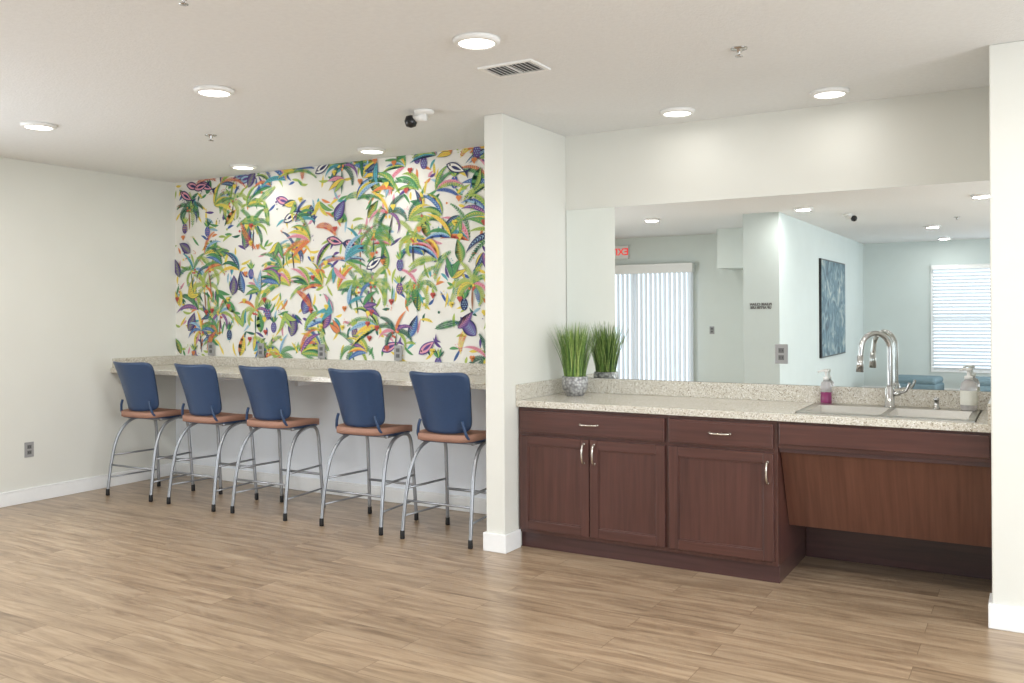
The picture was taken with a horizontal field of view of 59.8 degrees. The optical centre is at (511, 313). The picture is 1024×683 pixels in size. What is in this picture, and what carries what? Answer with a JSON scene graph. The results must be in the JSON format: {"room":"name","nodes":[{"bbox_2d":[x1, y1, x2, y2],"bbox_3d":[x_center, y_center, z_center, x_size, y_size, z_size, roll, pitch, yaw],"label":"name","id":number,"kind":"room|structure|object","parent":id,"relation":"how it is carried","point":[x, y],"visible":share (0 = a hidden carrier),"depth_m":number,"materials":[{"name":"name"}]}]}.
{"room":"community room","nodes":[
{"label":"community room","id":0,"kind":"room"},
{"bbox_2d":[0,157,175,492],"bbox_3d":[-5.329,0.154,4.764,0.120,2.728,8.380,0,0,31],"label":"wall","id":1,"kind":"structure","parent":0,"point":[88,276],"depth_m":7.48,"materials":[{"name":"paint"}]},
{"bbox_2d":[24,442,33,457],"bbox_3d":[-3.861,1.089,7.118,0.008,0.120,0.076,0,0,31],"label":"power outlet","id":2,"kind":"object","parent":1,"relation":"attached to","point":[28,446],"visible":1,"depth_m":7.11,"materials":[{"name":"plastic"}]},
{"bbox_2d":[0,462,175,507],"bbox_3d":[-5.238,1.460,4.771,0.016,0.115,8.236,0,0,31],"label":"baseboard","id":3,"kind":"structure","parent":1,"relation":"attached to","point":[10,498],"depth_m":7.44,"materials":[{"name":"white wood"}]},
{"bbox_2d":[176,376,485,498],"bbox_3d":[-1.437,0.999,7.333,3.968,0.989,0.008,0,0,30],"label":"wall","id":4,"kind":"structure","parent":0,"point":[319,401],"depth_m":7.35,"materials":[{"name":"white paint"}]},
{"bbox_2d":[0,474,1023,682],"bbox_3d":[-1.657,1.545,0.570,10.690,0.100,12.130,0,0,31],"label":"floor","id":5,"kind":"structure","parent":0,"point":[122,586],"depth_m":4.50,"materials":[{"name":"brown wood"}]},
{"bbox_2d":[106,361,194,501],"bbox_3d":[-3.011,0.948,7.428,0.562,1.111,0.536,0,0,29],"label":"bar stool","id":6,"kind":"object","parent":5,"relation":"on","point":[137,379],"visible":0.96,"depth_m":7.26,"materials":[{"name":"blue plastic"},{"name":"orange-brown vinyl"},{"name":"brushed steel"}]},
{"bbox_2d":[167,363,258,511],"bbox_3d":[-2.370,0.944,7.062,0.562,1.111,0.536,0,0,32],"label":"bar stool","id":7,"kind":"object","parent":5,"relation":"on","point":[200,384],"visible":0.96,"depth_m":6.89,"materials":[{"name":"blue plastic"},{"name":"orange-brown vinyl"},{"name":"brushed steel"}]},
{"bbox_2d":[230,365,323,520],"bbox_3d":[-1.763,0.940,6.739,0.562,1.111,0.536,0,0,29],"label":"bar stool","id":8,"kind":"object","parent":5,"relation":"on","point":[267,388],"visible":0.98,"depth_m":6.58,"materials":[{"name":"blue plastic"},{"name":"orange-brown vinyl"},{"name":"brushed steel"}]},
{"bbox_2d":[319,368,418,535],"bbox_3d":[-1.002,0.935,6.308,0.562,1.111,0.536,0,0,31],"label":"bar stool","id":9,"kind":"object","parent":5,"relation":"on","point":[359,393],"visible":0.98,"depth_m":6.14,"materials":[{"name":"blue plastic"},{"name":"orange-brown vinyl"},{"name":"brushed steel"}]},
{"bbox_2d":[400,371,486,548],"bbox_3d":[-0.390,0.932,5.948,0.562,1.111,0.536,0,0,29],"label":"bar stool","id":10,"kind":"object","parent":5,"relation":"on","point":[443,399],"visible":0.87,"depth_m":5.77,"materials":[{"name":"blue plastic"},{"name":"orange-brown vinyl"},{"name":"brushed steel"}]},
{"bbox_2d":[519,407,805,582],"bbox_3d":[0.905,1.032,5.521,1.626,0.894,0.745,0,0,31],"label":"base cabinet","id":11,"kind":"object","parent":5,"relation":"on","point":[700,494],"visible":1,"depth_m":5.18,"materials":[{"name":"brown wood"}]},
{"bbox_2d":[516,378,990,432],"bbox_3d":[1.351,0.512,5.274,2.658,0.140,0.722,0,0,31],"label":"countertop","id":12,"kind":"structure","parent":11,"relation":"on","point":[769,402],"depth_m":5.34,"materials":[{"name":"stone"}]},
{"bbox_2d":[549,322,599,395],"bbox_3d":[0.425,0.293,5.932,0.395,0.506,0.398,0,0,31],"label":"potted grass","id":13,"kind":"object","parent":12,"relation":"on","point":[574,351],"depth_m":5.88,"materials":[{"name":"green plant"}]},
{"bbox_2d":[817,370,831,402],"bbox_3d":[1.871,0.436,5.323,0.077,0.202,0.064,0,0,31],"label":"hand soap bottle","id":14,"kind":"object","parent":12,"relation":"on","point":[825,387],"visible":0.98,"depth_m":5.30,"materials":[{"name":"pink"}]},
{"bbox_2d":[856,331,910,406],"bbox_3d":[2.100,0.314,5.058,0.295,0.434,0.093,0,0,6],"label":"kitchen faucet","id":15,"kind":"object","parent":12,"relation":"on","point":[890,394],"visible":1,"depth_m":5.04,"materials":[{"name":"silver metal"}]},
{"bbox_2d":[795,403,981,421],"bbox_3d":[2.059,0.609,4.859,0.874,0.156,0.564,0,0,31],"label":"sink","id":16,"kind":"object","parent":12,"relation":"in","point":[947,414],"visible":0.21,"depth_m":4.93,"materials":[{"name":"metal"}]},
{"bbox_2d":[932,397,939,408],"bbox_3d":[2.356,0.497,4.939,0.040,0.065,0.040,0,0,31],"label":"sprayer","id":17,"kind":"object","parent":16,"relation":"on","point":[936,399],"visible":1,"depth_m":4.93,"materials":[{"name":"silver metal"}]},
{"bbox_2d":[959,368,977,410],"bbox_3d":[2.492,0.412,4.859,0.088,0.232,0.085,0,0,31],"label":"dish soap bottle","id":18,"kind":"object","parent":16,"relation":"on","point":[968,387],"visible":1,"depth_m":4.83,"materials":[{"name":"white plastic"}]},
{"bbox_2d":[778,421,991,579],"bbox_3d":[2.059,1.025,4.865,1.026,0.894,0.707,0,0,31],"label":"base cabinet","id":19,"kind":"object","parent":5,"relation":"on","point":[904,498],"visible":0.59,"depth_m":4.71,"materials":[{"name":"brown wood"}]},
{"bbox_2d":[0,0,1023,182],"bbox_3d":[-1.674,-1.283,0.570,10.690,0.100,12.130,0,0,31],"label":"ceiling","id":20,"kind":"structure","parent":0,"point":[314,82],"depth_m":4.49,"materials":[{"name":"white paint"}]},
{"bbox_2d":[20,121,56,130],"bbox_3d":[-3.071,-1.213,5.774,0.216,0.023,0.216,0,0,30],"label":"recessed light","id":21,"kind":"object","parent":20,"relation":"in","point":[32,125],"depth_m":5.73,"materials":[{"name":"white plastic"}]},
{"bbox_2d":[179,0,188,5],"bbox_3d":[-1.272,-1.216,3.449,0.080,0.039,0.080,0,0,31],"label":"sprinkler","id":22,"kind":"object","parent":20,"relation":"attached to","point":[183,3],"visible":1,"depth_m":3.45,"materials":[{"name":"silver metal"}]},
{"bbox_2d":[205,134,216,140],"bbox_3d":[-2.078,-1.211,6.140,0.080,0.039,0.080,0,0,31],"label":"sprinkler","id":23,"kind":"object","parent":20,"relation":"attached to","point":[210,136],"visible":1,"depth_m":6.13,"materials":[{"name":"silver metal"}]},
{"bbox_2d":[194,85,234,97],"bbox_3d":[-1.642,-1.221,4.909,0.216,0.023,0.216,0,0,30],"label":"recessed light","id":24,"kind":"object","parent":20,"relation":"in","point":[215,91],"depth_m":4.86,"materials":[{"name":"white plastic"}]},
{"bbox_2d":[230,164,256,169],"bbox_3d":[-2.237,-1.218,7.406,0.216,0.023,0.216,0,0,30],"label":"recessed light","id":25,"kind":"object","parent":20,"relation":"in","point":[234,166],"depth_m":7.36,"materials":[{"name":"white plastic"}]},
{"bbox_2d":[357,147,385,153],"bbox_3d":[-1.057,-1.225,6.711,0.216,0.023,0.216,0,0,30],"label":"recessed light","id":26,"kind":"object","parent":20,"relation":"in","point":[365,150],"depth_m":6.65,"materials":[{"name":"white plastic"}]},
{"bbox_2d":[404,108,433,127],"bbox_3d":[-0.565,-1.189,5.455,0.182,0.102,0.124,0,0,25],"label":"security camera","id":27,"kind":"object","parent":20,"relation":"attached to","point":[420,115],"visible":1,"depth_m":5.42,"materials":[{"name":"white plastic"}]},
{"bbox_2d":[453,32,499,49],"bbox_3d":[-0.160,-1.231,4.036,0.216,0.023,0.216,0,0,30],"label":"recessed light","id":28,"kind":"object","parent":20,"relation":"in","point":[470,40],"depth_m":3.99,"materials":[{"name":"white plastic"}]},
{"bbox_2d":[477,58,550,78],"bbox_3d":[0.011,-1.237,4.504,0.310,0.012,0.210,0,0,31],"label":"ceiling vent","id":29,"kind":"object","parent":20,"relation":"in","point":[526,66],"visible":1,"depth_m":4.50,"materials":[{"name":"white plastic"}]},
{"bbox_2d":[660,107,694,117],"bbox_3d":[1.020,-1.238,5.488,0.216,0.023,0.216,0,0,30],"label":"recessed light","id":30,"kind":"object","parent":20,"relation":"in","point":[673,112],"depth_m":5.44,"materials":[{"name":"white plastic"}]},
{"bbox_2d":[730,46,747,56],"bbox_3d":[1.070,-1.230,4.193,0.080,0.039,0.080,0,0,31],"label":"sprinkler","id":31,"kind":"object","parent":20,"relation":"attached to","point":[738,49],"visible":1,"depth_m":4.18,"materials":[{"name":"silver metal"}]},
{"bbox_2d":[809,87,849,98],"bbox_3d":[1.795,-1.242,5.031,0.216,0.023,0.216,0,0,30],"label":"recessed light","id":32,"kind":"object","parent":20,"relation":"in","point":[828,92],"depth_m":4.99,"materials":[{"name":"white plastic"}]},
{"bbox_2d":[484,113,566,544],"bbox_3d":[0.109,0.120,5.922,0.135,2.728,0.865,0,0,31],"label":"wall","id":33,"kind":"structure","parent":0,"point":[525,163],"depth_m":5.65,"materials":[{"name":"white paint"}]},
{"bbox_2d":[483,529,520,553],"bbox_3d":[0.109,1.427,5.908,0.167,0.115,0.865,0,0,31],"label":"baseboard","id":34,"kind":"structure","parent":33,"relation":"attached to","point":[492,542],"depth_m":5.55,"materials":[{"name":"white wood"}]},
{"bbox_2d":[185,86,989,391],"bbox_3d":[-0.257,0.123,6.709,6.885,2.728,0.120,0,0,31],"label":"wall","id":35,"kind":"structure","parent":0,"point":[937,137],"depth_m":5.48,"materials":[{"name":"paint"}]},
{"bbox_2d":[208,342,213,355],"bbox_3d":[-2.731,0.322,8.069,0.076,0.120,0.008,0,0,31],"label":"power outlet","id":36,"kind":"object","parent":35,"relation":"attached to","point":[210,344],"visible":1,"depth_m":8.06,"materials":[{"name":"plastic"}]},
{"bbox_2d":[258,343,263,356],"bbox_3d":[-2.188,0.318,7.750,0.076,0.120,0.008,0,0,31],"label":"power outlet","id":37,"kind":"object","parent":35,"relation":"attached to","point":[260,345],"visible":1,"depth_m":7.74,"materials":[{"name":"plastic"}]},
{"bbox_2d":[110,355,485,410],"bbox_3d":[-1.613,0.588,7.039,3.968,0.413,0.689,0,0,31],"label":"countertop","id":38,"kind":"structure","parent":35,"relation":"attached to","point":[301,371],"depth_m":7.19,"materials":[{"name":"stone"}]},
{"bbox_2d":[318,344,324,358],"bbox_3d":[-1.585,0.315,7.394,0.076,0.120,0.008,0,0,31],"label":"power outlet","id":39,"kind":"object","parent":35,"relation":"attached to","point":[321,347],"visible":1,"depth_m":7.39,"materials":[{"name":"plastic"}]},
{"bbox_2d":[175,146,485,363],"bbox_3d":[-1.446,-0.428,7.332,3.970,1.613,0.011,0,0,31],"label":"wallpaper","id":40,"kind":"object","parent":35,"relation":"attached to","point":[360,260],"visible":0.88,"depth_m":7.32,"materials":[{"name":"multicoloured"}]},
{"bbox_2d":[176,462,486,513],"bbox_3d":[-1.440,1.436,7.323,3.938,0.115,0.016,0,0,31],"label":"baseboard","id":41,"kind":"structure","parent":35,"relation":"attached to","point":[396,495],"depth_m":7.28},
{"bbox_2d":[394,345,401,360],"bbox_3d":[-0.895,0.310,6.988,0.076,0.120,0.008,0,0,31],"label":"power outlet","id":42,"kind":"object","parent":35,"relation":"attached to","point":[397,348],"visible":1,"depth_m":6.98,"materials":[{"name":"plastic"}]},
{"bbox_2d":[566,180,990,391],"bbox_3d":[1.528,-0.145,5.579,2.650,1.168,0.011,0,0,30],"label":"wall mirror","id":43,"kind":"object","parent":35,"relation":"attached to","point":[699,291],"depth_m":5.46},
{"bbox_2d":[775,344,787,363],"bbox_3d":[1.661,0.250,5.489,0.076,0.120,0.008,0,0,31],"label":"power outlet","id":44,"kind":"object","parent":35,"relation":"attached to","point":[781,350],"visible":1,"depth_m":5.49,"materials":[{"name":"plastic"}]},
{"bbox_2d":[989,40,1023,607],"bbox_3d":[4.077,0.096,3.654,3.685,2.728,0.985,0,0,31],"label":"wall","id":45,"kind":"structure","parent":0,"point":[1006,60],"depth_m":4.13,"materials":[{"name":"white paint"}]},
{"bbox_2d":[988,593,1023,632],"bbox_3d":[3.868,1.404,3.303,3.701,0.115,0.191,0,0,31],"label":"baseboard","id":46,"kind":"structure","parent":45,"relation":"attached to","point":[1000,617],"depth_m":4.12,"materials":[{"name":"white wood"}]}
]}

